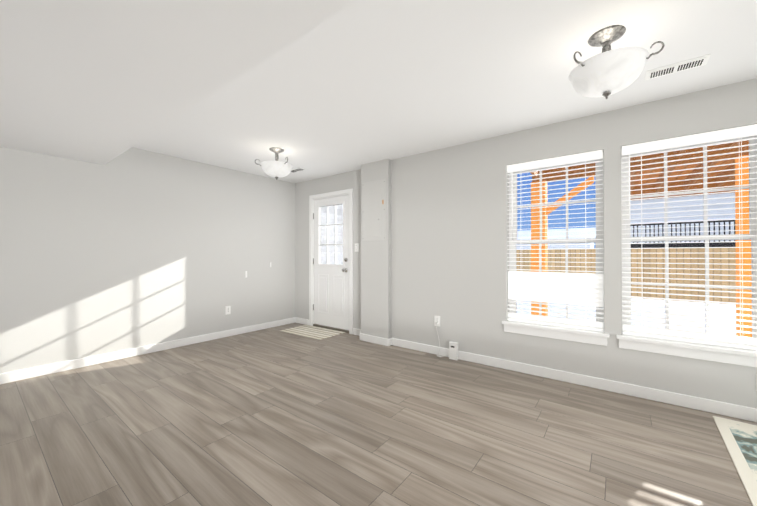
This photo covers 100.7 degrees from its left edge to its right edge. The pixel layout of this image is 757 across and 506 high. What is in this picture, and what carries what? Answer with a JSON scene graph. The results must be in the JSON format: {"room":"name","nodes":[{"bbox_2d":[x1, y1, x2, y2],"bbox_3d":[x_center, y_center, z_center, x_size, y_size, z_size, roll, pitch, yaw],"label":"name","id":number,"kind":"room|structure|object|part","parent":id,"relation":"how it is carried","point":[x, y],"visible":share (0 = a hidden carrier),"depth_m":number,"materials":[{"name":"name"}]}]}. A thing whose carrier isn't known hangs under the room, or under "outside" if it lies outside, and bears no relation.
{"room":"empty living room","nodes":[
{"label":"empty living room","id":0,"kind":"room"},
{"bbox_2d":[0,147,295,373],"bbox_3d":[-3.016,-0.015,3.351,0.150,2.360,5.400,0,0,37],"label":"wall","id":1,"kind":"structure","parent":0,"point":[131,247],"depth_m":3.54,"materials":[{"name":"grey paint"}]},
{"bbox_2d":[0,317,294,383],"bbox_3d":[-2.950,1.119,3.293,0.015,0.092,5.100,0,0,37],"label":"baseboard","id":2,"kind":"structure","parent":1,"relation":"attached to","point":[17,375],"depth_m":3.47,"materials":[{"name":"white wood"}]},
{"bbox_2d":[225,306,230,314],"bbox_3d":[-2.111,0.802,4.403,0.007,0.118,0.072,0,0,37],"label":"outlet","id":3,"kind":"object","parent":1,"relation":"attached to","point":[227,309],"visible":1,"depth_m":4.40,"materials":[{"name":"white plastic"}]},
{"bbox_2d":[0,0,356,164],"bbox_3d":[-0.932,-1.087,0.200,6.990,0.254,2.600,0,0,37],"label":"ceiling soffit","id":4,"kind":"structure","parent":0,"point":[103,82],"depth_m":1.54,"materials":[{"name":"white paint"}]},
{"bbox_2d":[295,169,360,328],"bbox_3d":[-0.724,-0.005,4.911,1.607,2.360,0.160,0,0,37],"label":"wall","id":5,"kind":"structure","parent":0,"point":[305,190],"depth_m":5.09,"materials":[{"name":"grey paint"}]},
{"bbox_2d":[295,317,308,324],"bbox_3d":[-1.266,1.131,5.207,0.347,0.092,0.015,0,0,37],"label":"baseboard","id":6,"kind":"structure","parent":5,"relation":"attached to","point":[302,321],"depth_m":5.21,"materials":[{"name":"white wood"}]},
{"bbox_2d":[312,193,348,325],"bbox_3d":[-0.694,0.148,4.885,0.831,2.054,0.154,0,0,37],"label":"door frame","id":7,"kind":"structure","parent":5,"relation":"attached to","point":[313,250],"depth_m":5.07,"materials":[{"name":"white wood"}]},
{"bbox_2d":[309,188,352,333],"bbox_3d":[-0.751,0.121,4.810,0.935,2.106,0.100,0,0,37],"label":"door","id":8,"kind":"structure","parent":5,"relation":"in","point":[332,235],"depth_m":4.82,"materials":[{"name":"white wood"}]},
{"bbox_3d":[-0.732,-0.281,4.834,0.594,0.974,0.024,0,0,37],"label":"lite frame","id":9,"kind":"part","parent":8,"relation":"part of","materials":[{"name":"white"}]},
{"bbox_3d":[-0.721,-0.281,4.849,0.530,0.910,0.006,0,0,37],"label":"glass","id":10,"kind":"part","parent":8,"relation":"part of","materials":[{"name":"glass"}]},
{"bbox_3d":[-0.501,0.178,4.606,0.066,0.215,0.078,0,0,37],"label":"knob","id":11,"kind":"part","parent":8,"relation":"part of","materials":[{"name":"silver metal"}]},
{"bbox_2d":[353,328,360,335],"bbox_3d":[-0.257,1.126,4.438,0.269,0.092,0.015,0,0,37],"label":"baseboard","id":12,"kind":"structure","parent":5,"relation":"attached to","point":[356,331],"depth_m":4.47,"materials":[{"name":"white wood"}]},
{"bbox_2d":[355,243,358,251],"bbox_3d":[-0.315,-0.078,4.489,0.072,0.118,0.016,0,0,37],"label":"light switch","id":13,"kind":"object","parent":5,"relation":"attached to","point":[357,248],"visible":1,"depth_m":4.48,"materials":[{"name":"white plastic"}]},
{"bbox_2d":[361,159,391,338],"bbox_3d":[0.044,-0.009,4.220,0.452,2.360,0.330,0,0,37],"label":"wall panel","id":14,"kind":"object","parent":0,"point":[376,288],"visible":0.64,"depth_m":4.05,"materials":[{"name":"grey paint"}]},
{"bbox_2d":[362,179,385,240],"bbox_3d":[-0.066,-0.550,4.089,0.390,0.780,0.015,0,0,37],"label":"panel","id":15,"kind":"object","parent":14,"relation":"attached to","point":[373,210],"visible":1,"depth_m":4.08,"materials":[{"name":"grey paint"}]},
{"bbox_2d":[360,333,387,345],"bbox_3d":[-0.061,1.124,4.075,0.452,0.092,0.015,0,0,37],"label":"baseboard","id":16,"kind":"structure","parent":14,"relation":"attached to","point":[374,339],"depth_m":4.06,"materials":[{"name":"white wood"}]},
{"bbox_2d":[388,338,391,345],"bbox_3d":[0.142,1.123,3.956,0.015,0.092,0.070,0,0,37],"label":"baseboard","id":17,"kind":"structure","parent":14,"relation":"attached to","point":[389,341],"depth_m":3.95,"materials":[{"name":"white wood"}]},
{"bbox_2d":[0,323,756,505],"bbox_3d":[-0.190,1.201,1.161,7.590,0.100,5.650,0,0,37],"label":"floor","id":18,"kind":"structure","parent":0,"point":[274,416],"depth_m":1.99,"materials":[{"name":"laminate"}]},
{"bbox_2d":[280,325,344,339],"bbox_3d":[-0.984,1.169,4.670,0.860,0.007,0.500,0,0,36],"label":"doormat","id":19,"kind":"object","parent":18,"relation":"on","point":[315,332],"visible":1,"depth_m":4.66,"materials":[{"name":"beige fabric"}]},
{"bbox_2d":[313,324,348,332],"bbox_3d":[-0.695,1.160,4.877,0.789,0.030,0.148,0,0,37],"label":"threshold","id":20,"kind":"object","parent":18,"relation":"on","point":[332,328],"visible":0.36,"depth_m":4.82,"materials":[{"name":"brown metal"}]},
{"bbox_2d":[435,322,457,359],"bbox_3d":[0.747,0.976,3.495,0.275,0.378,0.083,0,0,37],"label":"sensor box","id":21,"kind":"object","parent":18,"relation":"on","point":[453,350],"visible":1,"depth_m":3.43,"materials":[{"name":"white plastic"}]},
{"bbox_3d":[0.724,0.974,3.513,0.218,0.373,0.083,0,0,37],"label":"cord","id":22,"kind":"part","parent":21,"relation":"part of","materials":[{"name":"white plastic"}]},
{"bbox_2d":[713,416,756,505],"bbox_3d":[2.240,1.142,0.784,1.650,0.011,2.350,0,0,40],"label":"rug","id":23,"kind":"object","parent":18,"relation":"on","point":[739,439],"visible":0.95,"depth_m":1.84,"materials":[{"name":"white fabric"}]},
{"bbox_2d":[133,0,756,183],"bbox_3d":[-0.190,-1.269,1.176,7.590,0.120,5.650,0,0,37],"label":"ceiling","id":24,"kind":"structure","parent":0,"point":[355,85],"depth_m":2.16,"materials":[{"name":"white paint"}]},
{"bbox_2d":[255,147,292,179],"bbox_3d":[-1.147,-1.017,3.618,0.418,0.352,0.412,0,0,37],"label":"ceiling light","id":25,"kind":"object","parent":24,"relation":"attached to","point":[276,169],"visible":1,"depth_m":3.54,"materials":[{"name":"white glass"}]},
{"bbox_3d":[-1.176,-0.949,3.627,0.360,0.134,0.360,0,0,37],"label":"lamp shade","id":26,"kind":"part","parent":25,"relation":"part of","materials":[{"name":"white glass"}]},
{"bbox_2d":[291,167,306,172],"bbox_3d":[-1.169,-1.183,4.488,0.300,0.008,0.135,0,0,37],"label":"ceiling vent","id":27,"kind":"object","parent":24,"relation":"in","point":[298,169],"visible":0.88,"depth_m":4.45,"materials":[{"name":"white plastic"}]},
{"bbox_2d":[569,25,664,98],"bbox_3d":[1.296,-1.029,1.734,0.418,0.352,0.412,0,0,37],"label":"ceiling light","id":28,"kind":"object","parent":24,"relation":"attached to","point":[607,72],"visible":1,"depth_m":1.67,"materials":[{"name":"white glass"}]},
{"bbox_3d":[1.267,-0.961,1.743,0.360,0.134,0.360,0,0,37],"label":"lamp shade","id":29,"kind":"part","parent":28,"relation":"part of","materials":[{"name":"white glass"}]},
{"bbox_2d":[645,54,710,79],"bbox_3d":[1.931,-1.199,2.040,0.300,0.008,0.135,0,0,37],"label":"ceiling vent","id":30,"kind":"object","parent":24,"relation":"in","point":[679,67],"visible":1,"depth_m":2.02,"materials":[{"name":"white plastic"}]},
{"bbox_2d":[391,78,756,407],"bbox_3d":[2.195,-0.020,2.602,4.931,2.360,0.220,0,0,37],"label":"wall","id":31,"kind":"structure","parent":0,"point":[450,227],"depth_m":3.18,"materials":[{"name":"grey paint"}]},
{"bbox_2d":[434,315,439,325],"bbox_3d":[0.676,0.782,3.609,0.072,0.118,0.007,0,0,37],"label":"outlet","id":32,"kind":"object","parent":31,"relation":"attached to","point":[436,318],"visible":0.9,"depth_m":3.61,"materials":[{"name":"white plastic"}]},
{"bbox_2d":[502,320,608,345],"bbox_3d":[1.621,0.735,2.936,0.870,0.105,0.142,0,0,37],"label":"window sill","id":33,"kind":"structure","parent":31,"relation":"attached to","point":[572,334],"depth_m":2.87,"materials":[{"name":"white wood"}]},
{"bbox_2d":[509,155,603,327],"bbox_3d":[1.694,-0.102,3.037,0.798,1.569,0.095,0,0,37],"label":"window","id":34,"kind":"structure","parent":31,"relation":"in","point":[599,235],"depth_m":2.97,"materials":[{"name":"white"}]},
{"bbox_2d":[507,150,603,331],"bbox_3d":[1.626,-0.104,2.948,0.788,1.560,0.069,0,0,37],"label":"window blind","id":35,"kind":"object","parent":34,"relation":"attached to","point":[584,289],"visible":0.94,"depth_m":2.92,"materials":[{"name":"white plastic"}]},
{"bbox_2d":[392,338,756,421],"bbox_3d":[2.123,1.113,2.501,4.931,0.092,0.015,0,0,37],"label":"baseboard","id":36,"kind":"structure","parent":31,"relation":"attached to","point":[717,407],"depth_m":2.65,"materials":[{"name":"white wood"}]},
{"bbox_2d":[616,333,756,366],"bbox_3d":[2.354,0.731,2.379,0.877,0.105,0.142,0,0,37],"label":"window sill","id":37,"kind":"structure","parent":31,"relation":"attached to","point":[732,355],"depth_m":2.34,"materials":[{"name":"white wood"}]},
{"bbox_2d":[621,135,756,345],"bbox_3d":[2.426,-0.105,2.479,0.805,1.569,0.095,0,0,37],"label":"window","id":38,"kind":"structure","parent":31,"relation":"in","point":[626,233],"depth_m":2.45,"materials":[{"name":"white"}]},
{"bbox_2d":[622,124,756,349],"bbox_3d":[2.358,-0.107,2.390,0.795,1.560,0.069,0,0,37],"label":"window blind","id":39,"kind":"object","parent":38,"relation":"attached to","point":[726,134],"visible":0.98,"depth_m":2.37,"materials":[{"name":"white plastic"}]},
{"label":"outside","id":40,"kind":"structure","parent":0,"visible":0},
{"bbox_2d":[517,298,735,335],"bbox_3d":[19.271,1.515,25.248,60.000,0.180,56.240,0,0,37],"label":"ground","id":41,"kind":"structure","parent":40,"point":[670,316],"depth_m":6.78,"materials":[{"name":"white"}]},
{"bbox_2d":[531,174,593,315],"bbox_3d":[2.768,0.092,4.741,0.810,2.414,0.200,0,0,37],"label":"post","id":42,"kind":"object","parent":41,"relation":"on","point":[534,235],"depth_m":4.85,"materials":[{"name":"orange wood"}]},
{"bbox_2d":[531,140,748,200],"bbox_3d":[5.612,-1.246,3.276,7.100,0.300,4.880,0,0,37],"label":"joist","id":43,"kind":"object","parent":42,"relation":"on","point":[697,181],"depth_m":4.64,"materials":[{"name":"brown wood"}]},
{"bbox_2d":[630,159,734,184],"bbox_3d":[5.618,-1.446,3.285,7.100,0.100,4.960,0,0,37],"label":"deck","id":44,"kind":"object","parent":43,"relation":"on","point":[731,161],"depth_m":5.39,"materials":[{"name":"brown wood"}]},
{"bbox_2d":[516,193,734,248],"bbox_3d":[12.824,-2.308,36.615,57.000,7.630,26.800,0,0,37],"label":"house","id":45,"kind":"structure","parent":41,"relation":"on","point":[675,215],"depth_m":17.58,"materials":[{"name":"white"}]},
{"bbox_2d":[516,248,735,304],"bbox_3d":[7.245,0.604,9.455,28.000,1.460,0.050,0,0,37],"label":"fence","id":46,"kind":"object","parent":41,"relation":"on","point":[698,252],"depth_m":8.72,"materials":[{"name":"beige wood"}]},
{"bbox_2d":[630,218,735,247],"bbox_3d":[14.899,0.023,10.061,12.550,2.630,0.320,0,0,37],"label":"railing","id":47,"kind":"object","parent":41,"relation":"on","point":[677,245],"depth_m":12.18,"materials":[{"name":"grey metal"}]},
{"bbox_2d":[735,155,751,336],"bbox_3d":[4.252,0.089,3.611,0.160,2.405,0.160,0,0,37],"label":"post","id":48,"kind":"object","parent":41,"relation":"on","point":[746,210],"depth_m":3.58,"materials":[{"name":"orange wood"}]}
]}

